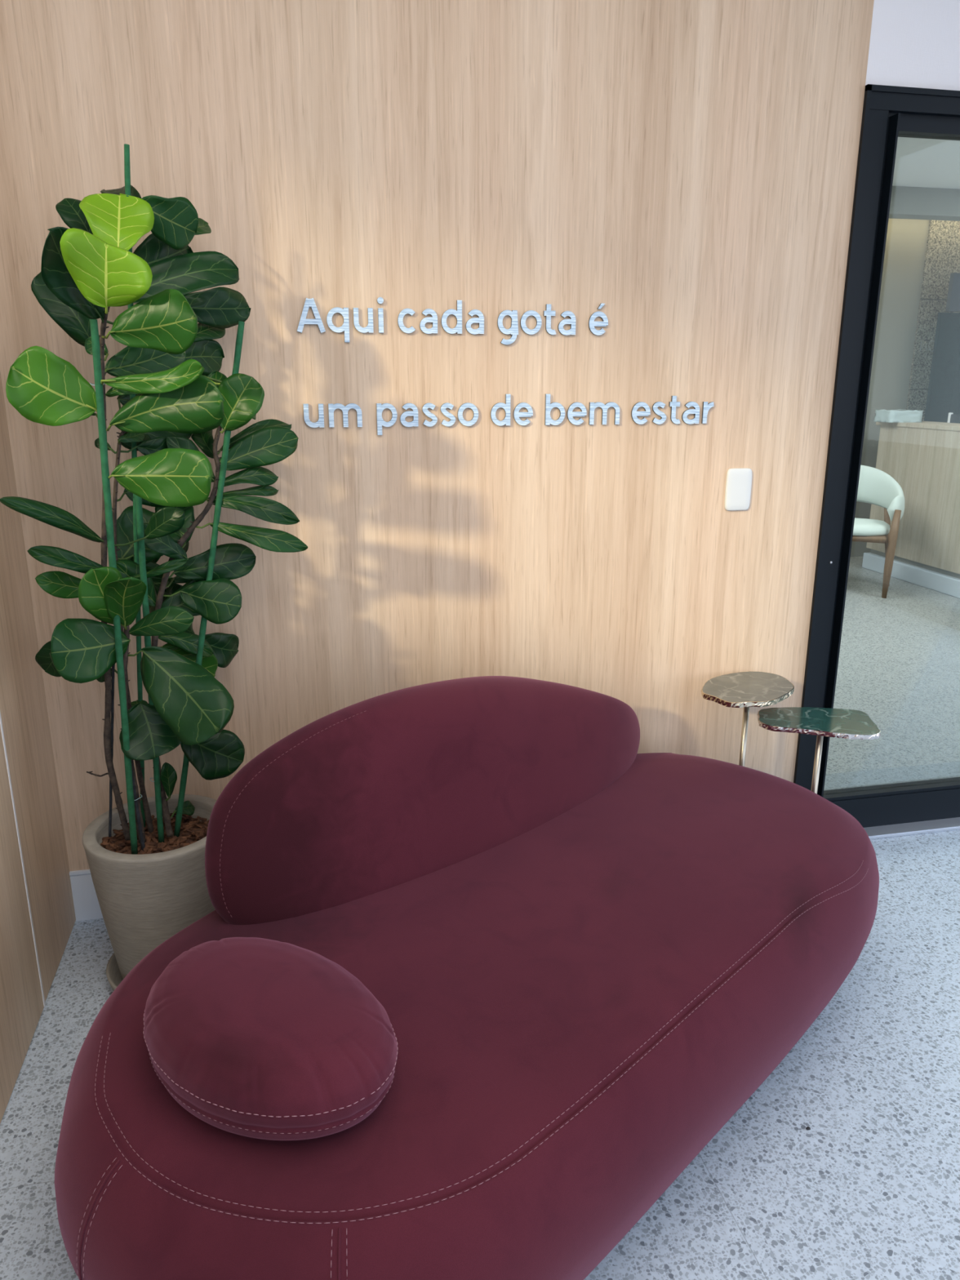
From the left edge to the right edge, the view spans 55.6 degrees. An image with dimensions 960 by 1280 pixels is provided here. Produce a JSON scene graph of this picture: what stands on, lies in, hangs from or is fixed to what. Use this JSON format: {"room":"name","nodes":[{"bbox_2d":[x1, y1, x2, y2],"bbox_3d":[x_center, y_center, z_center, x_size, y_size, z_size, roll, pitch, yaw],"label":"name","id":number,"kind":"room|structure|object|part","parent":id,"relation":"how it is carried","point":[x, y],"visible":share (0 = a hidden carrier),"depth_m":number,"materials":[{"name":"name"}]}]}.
{"room":"clinic waiting area","nodes":[
{"label":"clinic waiting area","id":0,"kind":"room"},
{"bbox_2d":[0,371,75,1123],"bbox_3d":[-0.666,0.039,-0.227,0.124,2.950,5.000,-3,16,-12],"label":"wall","id":1,"kind":"structure","parent":0,"point":[23,702],"depth_m":2.13,"materials":[{"name":"brown wood"}]},
{"bbox_2d":[0,711,45,1007],"bbox_3d":[-1.097,0.341,2.021,0.106,1.126,0.008,-3,16,-12],"label":"trim","id":2,"kind":"structure","parent":1,"relation":"attached to","point":[1,722],"depth_m":2.08,"materials":[{"name":"white paint"}]},
{"bbox_2d":[0,0,959,871],"bbox_3d":[2.810,-0.956,2.979,8.320,2.798,0.120,-3,16,-12],"label":"wall","id":3,"kind":"structure","parent":0,"point":[686,169],"depth_m":2.35,"materials":[{"name":"brown wood"}]},
{"bbox_2d":[69,869,102,921],"bbox_3d":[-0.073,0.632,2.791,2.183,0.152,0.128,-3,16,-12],"label":"baseboard","id":4,"kind":"structure","parent":3,"relation":"attached to","point":[86,903],"depth_m":2.52,"materials":[{"name":"white paint"}]},
{"bbox_2d":[297,297,325,333],"bbox_3d":[-0.418,-0.800,2.242,0.070,0.081,0.007,-3,16,-12],"label":"steel letter","id":5,"kind":"object","parent":3,"relation":"attached to","point":[308,302],"visible":1,"depth_m":2.24,"materials":[{"name":"grey metal"}]},
{"bbox_2d":[302,404,324,427],"bbox_3d":[-0.421,-0.569,2.307,0.050,0.059,0.007,-3,16,-12],"label":"steel letter","id":6,"kind":"object","parent":3,"relation":"attached to","point":[320,423],"visible":1,"depth_m":2.31,"materials":[{"name":"grey metal"}]},
{"bbox_2d":[326,306,349,342],"bbox_3d":[-0.353,-0.783,2.261,0.054,0.082,0.007,-3,16,-12],"label":"steel letter","id":7,"kind":"object","parent":3,"relation":"attached to","point":[344,313],"visible":1,"depth_m":2.26,"materials":[{"name":"grey metal"}]},
{"bbox_2d":[328,403,362,426],"bbox_3d":[-0.344,-0.574,2.323,0.084,0.059,0.007,-3,16,-12],"label":"steel letter","id":8,"kind":"object","parent":3,"relation":"attached to","point":[331,407],"visible":1,"depth_m":2.32,"materials":[{"name":"grey metal"}]},
{"bbox_2d":[353,307,373,333],"bbox_3d":[-0.291,-0.797,2.271,0.048,0.059,0.007,-3,16,-12],"label":"steel letter","id":9,"kind":"object","parent":3,"relation":"attached to","point":[369,328],"visible":1,"depth_m":2.27,"materials":[{"name":"grey metal"}]},
{"bbox_2d":[377,297,383,333],"bbox_3d":[-0.248,-0.813,2.276,0.016,0.084,0.007,-3,16,-12],"label":"steel letter","id":10,"kind":"object","parent":3,"relation":"attached to","point":[380,300],"visible":1,"depth_m":2.27,"materials":[{"name":"grey metal"}]},
{"bbox_2d":[376,403,397,435],"bbox_3d":[-0.240,-0.570,2.347,0.052,0.080,0.007,-3,16,-12],"label":"steel letter","id":11,"kind":"object","parent":3,"relation":"attached to","point":[380,407],"visible":1,"depth_m":2.34,"materials":[{"name":"grey metal"}]},
{"bbox_2d":[397,308,415,333],"bbox_3d":[-0.185,-0.804,2.292,0.044,0.059,0.007,-3,16,-12],"label":"steel letter","id":12,"kind":"object","parent":3,"relation":"attached to","point":[405,311],"visible":1,"depth_m":2.29,"materials":[{"name":"grey metal"}]},
{"bbox_2d":[400,403,418,426],"bbox_3d":[-0.184,-0.583,2.356,0.047,0.060,0.007,-3,16,-12],"label":"steel letter","id":13,"kind":"object","parent":3,"relation":"attached to","point":[414,412],"visible":1,"depth_m":2.35,"materials":[{"name":"grey metal"}]},
{"bbox_2d":[419,308,437,333],"bbox_3d":[-0.130,-0.807,2.304,0.045,0.060,0.007,-3,16,-12],"label":"steel letter","id":14,"kind":"object","parent":3,"relation":"attached to","point":[433,318],"visible":1,"depth_m":2.30,"materials":[{"name":"grey metal"}]},
{"bbox_2d":[422,402,437,426],"bbox_3d":[-0.131,-0.586,2.366,0.039,0.060,0.007,-3,16,-12],"label":"steel letter","id":15,"kind":"object","parent":3,"relation":"attached to","point":[426,406],"visible":1,"depth_m":2.36,"materials":[{"name":"grey metal"}]},
{"bbox_2d":[440,402,455,426],"bbox_3d":[-0.084,-0.589,2.376,0.039,0.060,0.007,-3,16,-12],"label":"steel letter","id":16,"kind":"object","parent":3,"relation":"attached to","point":[446,405],"visible":1,"depth_m":2.37,"materials":[{"name":"grey metal"}]},
{"bbox_2d":[440,300,462,333],"bbox_3d":[-0.072,-0.821,2.312,0.053,0.081,0.007,-3,16,-12],"label":"steel letter","id":17,"kind":"object","parent":3,"relation":"attached to","point":[458,314],"visible":1,"depth_m":2.31,"materials":[{"name":"grey metal"}]},
{"bbox_2d":[457,402,478,426],"bbox_3d":[-0.032,-0.592,2.387,0.055,0.059,0.007,-3,16,-12],"label":"steel letter","id":18,"kind":"object","parent":3,"relation":"attached to","point":[460,414],"visible":1,"depth_m":2.38,"materials":[{"name":"grey metal"}]},
{"bbox_2d":[465,309,484,334],"bbox_3d":[-0.013,-0.814,2.327,0.047,0.060,0.007,-3,16,-12],"label":"steel letter","id":19,"kind":"object","parent":3,"relation":"attached to","point":[480,320],"visible":1,"depth_m":2.33,"materials":[{"name":"grey metal"}]},
{"bbox_2d":[490,394,510,426],"bbox_3d":[0.054,-0.607,2.401,0.053,0.081,0.007,-3,16,-12],"label":"steel letter","id":20,"kind":"object","parent":3,"relation":"attached to","point":[506,406],"visible":1,"depth_m":2.40,"materials":[{"name":"grey metal"}]},
{"bbox_2d":[497,310,518,344],"bbox_3d":[0.072,-0.807,2.348,0.055,0.085,0.007,-3,16,-12],"label":"steel letter","id":21,"kind":"object","parent":3,"relation":"attached to","point":[513,330],"visible":1,"depth_m":2.35,"materials":[{"name":"grey metal"}]},
{"bbox_2d":[513,402,533,425],"bbox_3d":[0.115,-0.600,2.417,0.052,0.059,0.007,-3,16,-12],"label":"steel letter","id":22,"kind":"object","parent":3,"relation":"attached to","point":[517,414],"visible":1,"depth_m":2.41,"materials":[{"name":"grey metal"}]},
{"bbox_2d":[520,310,542,334],"bbox_3d":[0.132,-0.823,2.357,0.056,0.059,0.007,-3,16,-12],"label":"steel letter","id":23,"kind":"object","parent":3,"relation":"attached to","point":[531,313],"visible":1,"depth_m":2.35,"materials":[{"name":"grey metal"}]},
{"bbox_2d":[543,304,555,334],"bbox_3d":[0.182,-0.833,2.365,0.034,0.075,0.007,-3,16,-12],"label":"steel letter","id":24,"kind":"object","parent":3,"relation":"attached to","point":[548,313],"visible":1,"depth_m":2.36,"materials":[{"name":"grey metal"}]},
{"bbox_2d":[544,394,564,425],"bbox_3d":[0.201,-0.616,2.431,0.054,0.081,0.007,-3,16,-12],"label":"steel letter","id":25,"kind":"object","parent":3,"relation":"attached to","point":[548,406],"visible":1,"depth_m":2.43,"materials":[{"name":"grey metal"}]},
{"bbox_2d":[557,311,575,335],"bbox_3d":[0.227,-0.828,2.377,0.047,0.060,0.007,-3,16,-12],"label":"steel letter","id":26,"kind":"object","parent":3,"relation":"attached to","point":[571,331],"visible":1,"depth_m":2.37,"materials":[{"name":"grey metal"}]},
{"bbox_2d":[566,402,586,425],"bbox_3d":[0.260,-0.609,2.446,0.053,0.059,0.007,-3,16,-12],"label":"steel letter","id":27,"kind":"object","parent":3,"relation":"attached to","point":[570,413],"visible":1,"depth_m":2.44,"materials":[{"name":"grey metal"}]},
{"bbox_2d":[588,302,608,335],"bbox_3d":[0.311,-0.843,2.391,0.052,0.080,0.007,-3,16,-12],"label":"steel letter","id":28,"kind":"object","parent":3,"relation":"attached to","point":[592,323],"visible":1,"depth_m":2.39,"materials":[{"name":"grey metal"}]},
{"bbox_2d":[588,401,619,424],"bbox_3d":[0.337,-0.614,2.462,0.085,0.059,0.007,-3,16,-12],"label":"steel letter","id":29,"kind":"object","parent":3,"relation":"attached to","point":[593,406],"visible":1,"depth_m":2.46,"materials":[{"name":"grey metal"}]},
{"bbox_2d":[631,401,650,424],"bbox_3d":[0.439,-0.619,2.483,0.053,0.059,0.007,-3,16,-12],"label":"steel letter","id":30,"kind":"object","parent":3,"relation":"attached to","point":[634,413],"visible":1,"depth_m":2.48,"materials":[{"name":"grey metal"}]},
{"bbox_2d":[652,401,666,424],"bbox_3d":[0.491,-0.622,2.494,0.041,0.060,0.007,-3,16,-12],"label":"steel letter","id":31,"kind":"object","parent":3,"relation":"attached to","point":[655,405],"visible":1,"depth_m":2.49,"materials":[{"name":"grey metal"}]},
{"bbox_2d":[668,395,679,423],"bbox_3d":[0.536,-0.632,2.501,0.034,0.075,0.007,-3,16,-12],"label":"steel letter","id":32,"kind":"object","parent":3,"relation":"attached to","point":[673,403],"visible":1,"depth_m":2.50,"materials":[{"name":"grey metal"}]},
{"bbox_2d":[681,401,699,424],"bbox_3d":[0.582,-0.627,2.512,0.049,0.060,0.007,-3,16,-12],"label":"steel letter","id":33,"kind":"object","parent":3,"relation":"attached to","point":[695,411],"visible":1,"depth_m":2.51,"materials":[{"name":"grey metal"}]},
{"bbox_2d":[701,401,714,423],"bbox_3d":[0.632,-0.630,2.522,0.031,0.058,0.007,-3,16,-12],"label":"steel letter","id":34,"kind":"object","parent":3,"relation":"attached to","point":[706,406],"visible":1,"depth_m":2.52,"materials":[{"name":"grey metal"}]},
{"bbox_2d":[724,467,751,511],"bbox_3d":[0.740,-0.430,2.603,0.078,0.120,0.008,-3,16,-12],"label":"wall plate","id":35,"kind":"object","parent":3,"relation":"attached to","point":[739,481],"visible":1,"depth_m":2.60,"materials":[{"name":"white plastic"}]},
{"bbox_2d":[0,556,959,1279],"bbox_3d":[2.674,0.308,4.309,8.200,0.060,12.000,-3,16,-12],"label":"floor","id":36,"kind":"structure","parent":0,"point":[871,1191],"depth_m":1.90,"materials":[{"name":"stone"}]},
{"bbox_2d":[106,952,122,991],"bbox_3d":[-0.774,0.824,2.300,0.314,0.052,0.314,-3,16,-12],"label":"saucer","id":37,"kind":"object","parent":36,"relation":"on","point":[113,975],"visible":0.08,"depth_m":2.26,"materials":[{"name":"grey ceramic"}]},
{"bbox_2d":[0,143,307,979],"bbox_3d":[-0.699,-0.082,2.067,0.631,1.901,0.484,-3,16,-12],"label":"fig","id":38,"kind":"object","parent":36,"relation":"on","point":[145,856],"visible":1,"depth_m":2.00,"materials":[{"name":"green plant"}]},
{"bbox_3d":[-0.883,0.381,2.154,0.018,0.178,0.078,15,22,42],"label":"stem","id":39,"kind":"part","parent":38,"relation":"part of","materials":[{"name":"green plant"}]},
{"bbox_3d":[-0.790,-0.160,1.987,0.146,1.304,0.062,-8,18,-25],"label":"stem","id":40,"kind":"part","parent":38,"relation":"part of","materials":[{"name":"green plant"}]},
{"bbox_3d":[-0.798,0.205,2.081,0.040,0.563,0.035,2,16,6],"label":"stem","id":41,"kind":"part","parent":38,"relation":"part of","materials":[{"name":"green plant"}]},
{"bbox_3d":[-0.803,0.009,2.100,0.069,0.962,0.032,-3,16,-12],"label":"stem","id":42,"kind":"part","parent":38,"relation":"part of","materials":[{"name":"green plant"}]},
{"bbox_2d":[82,794,217,979],"bbox_3d":[-0.774,0.641,2.247,0.342,0.410,0.342,-3,16,-12],"label":"pot","id":43,"kind":"object","parent":38,"relation":"attached to","point":[150,885],"depth_m":2.11,"materials":[{"name":"grey ceramic"}]},
{"bbox_3d":[-0.671,-0.054,2.126,0.250,1.046,0.065,-12,20,-35],"label":"stem","id":44,"kind":"part","parent":38,"relation":"part of","materials":[{"name":"green plant"}]},
{"bbox_2d":[54,675,879,1279],"bbox_3d":[0.106,0.546,1.935,1.098,0.788,2.015,14,21,41],"label":"sofa","id":45,"kind":"object","parent":36,"relation":"on","point":[584,953],"visible":0.99,"depth_m":1.65,"materials":[{"name":"red fabric"}]},
{"bbox_2d":[142,937,398,1140],"bbox_3d":[-0.330,0.591,1.391,0.464,0.139,0.317,12,20,36],"label":"cushion","id":46,"kind":"object","parent":45,"relation":"on","point":[255,1037],"visible":1,"depth_m":1.29,"materials":[{"name":"red fabric"}]},
{"bbox_3d":[0.015,0.282,2.143,1.358,0.396,0.228,-13,20,-38],"label":"backrest","id":47,"kind":"part","parent":45,"relation":"part of","materials":[{"name":"red fabric"}]},
{"bbox_2d":[701,671,794,766],"bbox_3d":[0.767,0.424,2.696,0.298,0.604,0.258,-3,16,-12],"label":"side table","id":48,"kind":"object","parent":36,"relation":"on","point":[746,690],"visible":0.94,"depth_m":2.61,"materials":[{"name":"grey stone"}]},
{"bbox_2d":[757,706,880,794],"bbox_3d":[0.929,0.487,2.582,0.317,0.545,0.238,2,16,6],"label":"side table","id":49,"kind":"object","parent":36,"relation":"on","point":[851,724],"visible":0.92,"depth_m":2.50,"materials":[{"name":"green stone"}]},
{"bbox_2d":[852,465,904,598],"bbox_3d":[2.616,-0.803,6.527,0.748,0.861,0.564,7,17,24],"label":"armchair","id":50,"kind":"object","parent":36,"relation":"on","point":[876,486],"visible":0.52,"depth_m":6.31,"materials":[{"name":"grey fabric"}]},
{"bbox_3d":[2.597,-0.764,6.494,0.570,0.042,0.440,7,17,24],"label":"seat frame","id":51,"kind":"part","parent":50,"relation":"part of","materials":[{"name":"brown wood"}]},
{"bbox_3d":[2.597,-0.818,6.479,0.600,0.074,0.470,7,17,24],"label":"seat","id":52,"kind":"part","parent":50,"relation":"part of","materials":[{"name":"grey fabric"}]},
{"bbox_3d":[2.638,-1.056,6.502,0.748,0.360,0.463,7,17,24],"label":"backrest","id":53,"kind":"part","parent":50,"relation":"part of","materials":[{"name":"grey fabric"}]},
{"bbox_3d":[2.945,-0.687,6.588,0.103,0.604,0.062,7,17,24],"label":"leg","id":54,"kind":"part","parent":50,"relation":"part of","materials":[{"name":"brown wood"}]},
{"bbox_3d":[2.821,-0.590,6.246,0.063,0.605,0.110,7,17,24],"label":"leg","id":55,"kind":"part","parent":50,"relation":"part of","materials":[{"name":"brown wood"}]},
{"bbox_2d":[823,761,959,790],"bbox_3d":[2.376,0.501,3.525,2.917,0.001,0.345,-3,16,-12],"label":"trim","id":56,"kind":"structure","parent":36,"relation":"on","point":[945,770],"depth_m":3.46,"materials":[{"name":"metal"}]},
{"bbox_2d":[862,421,959,598],"bbox_3d":[3.886,-0.798,5.989,1.070,1.145,2.850,-3,16,-12],"label":"reception desk","id":57,"kind":"object","parent":36,"relation":"on","point":[923,457],"depth_m":6.60,"materials":[{"name":"brown wood"}]},
{"bbox_2d":[872,408,924,422],"bbox_3d":[3.178,-1.705,6.909,0.287,0.093,0.217,-3,16,-12],"label":"wrapped package","id":58,"kind":"object","parent":57,"relation":"on","point":[905,415],"visible":1,"depth_m":6.83,"materials":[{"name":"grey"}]},
{"bbox_2d":[875,421,959,431],"bbox_3d":[3.553,-1.315,5.768,0.370,0.030,2.850,-3,16,-12],"label":"countertop","id":59,"kind":"structure","parent":57,"relation":"on","point":[923,424],"depth_m":6.59,"materials":[{"name":"white stone"}]},
{"bbox_2d":[945,272,959,311],"bbox_3d":[4.481,-2.114,7.260,2.008,1.476,0.040,-3,16,-12],"label":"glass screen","id":60,"kind":"object","parent":57,"relation":"attached to","point":[953,304],"visible":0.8,"depth_m":6.90,"materials":[{"name":"grey glass"}]},
{"bbox_2d":[946,412,959,423],"bbox_3d":[3.574,-1.404,6.614,0.140,0.467,0.520,-3,16,-12],"label":"computer monitor","id":61,"kind":"object","parent":57,"relation":"on","point":[952,418],"visible":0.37,"depth_m":6.75,"materials":[{"name":"white plastic"}]},
{"bbox_2d":[850,217,959,556],"bbox_3d":[2.873,-2.125,7.348,6.317,2.950,0.100,-3,16,-12],"label":"wall","id":62,"kind":"structure","parent":0,"point":[906,241],"depth_m":7.29,"materials":[{"name":"grey paint"}]},
{"bbox_2d":[906,219,959,422],"bbox_3d":[4.198,-2.093,7.585,1.396,2.754,0.019,-3,16,-12],"label":"cladding","id":63,"kind":"object","parent":62,"relation":"attached to","point":[940,368],"visible":0.41,"depth_m":7.36,"materials":[{"name":"grey stone"}]},
{"bbox_2d":[920,340,936,351],"bbox_3d":[3.605,-2.364,7.314,0.151,0.085,0.005,-3,16,-12],"label":"wall lettering","id":64,"kind":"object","parent":63,"relation":"attached to","point":[931,340],"depth_m":7.31,"materials":[{"name":"grey"}]},
{"bbox_2d":[892,137,959,189],"bbox_3d":[3.473,-2.448,4.321,6.317,0.065,2.930,-3,16,-12],"label":"ceiling","id":65,"kind":"structure","parent":0,"point":[919,162],"depth_m":4.96,"materials":[{"name":"white paint"}]},
{"bbox_2d":[888,186,959,221],"bbox_3d":[3.163,-2.875,5.715,6.317,0.430,0.150,-3,16,-12],"label":"trim","id":66,"kind":"structure","parent":65,"relation":"attached to","point":[906,202],"depth_m":5.60,"materials":[{"name":"grey paint"}]},
{"bbox_3d":[5.020,-0.647,3.558,3.800,2.190,0.116,-3,16,-12],"label":"wall","id":67,"kind":"structure","parent":0,"visible":0},
{"bbox_2d":[793,84,959,839],"bbox_3d":[2.084,-0.467,2.926,2.217,2.190,0.160,-3,16,-12],"label":"door","id":68,"kind":"structure","parent":67,"relation":"in","point":[890,113],"depth_m":2.63,"materials":[{"name":"black metal"}]},
{"bbox_3d":[2.110,0.580,3.226,2.167,0.012,0.150,-3,16,-12],"label":"sill","id":69,"kind":"part","parent":68,"relation":"part of","materials":[{"name":"silver metal"}]}
]}

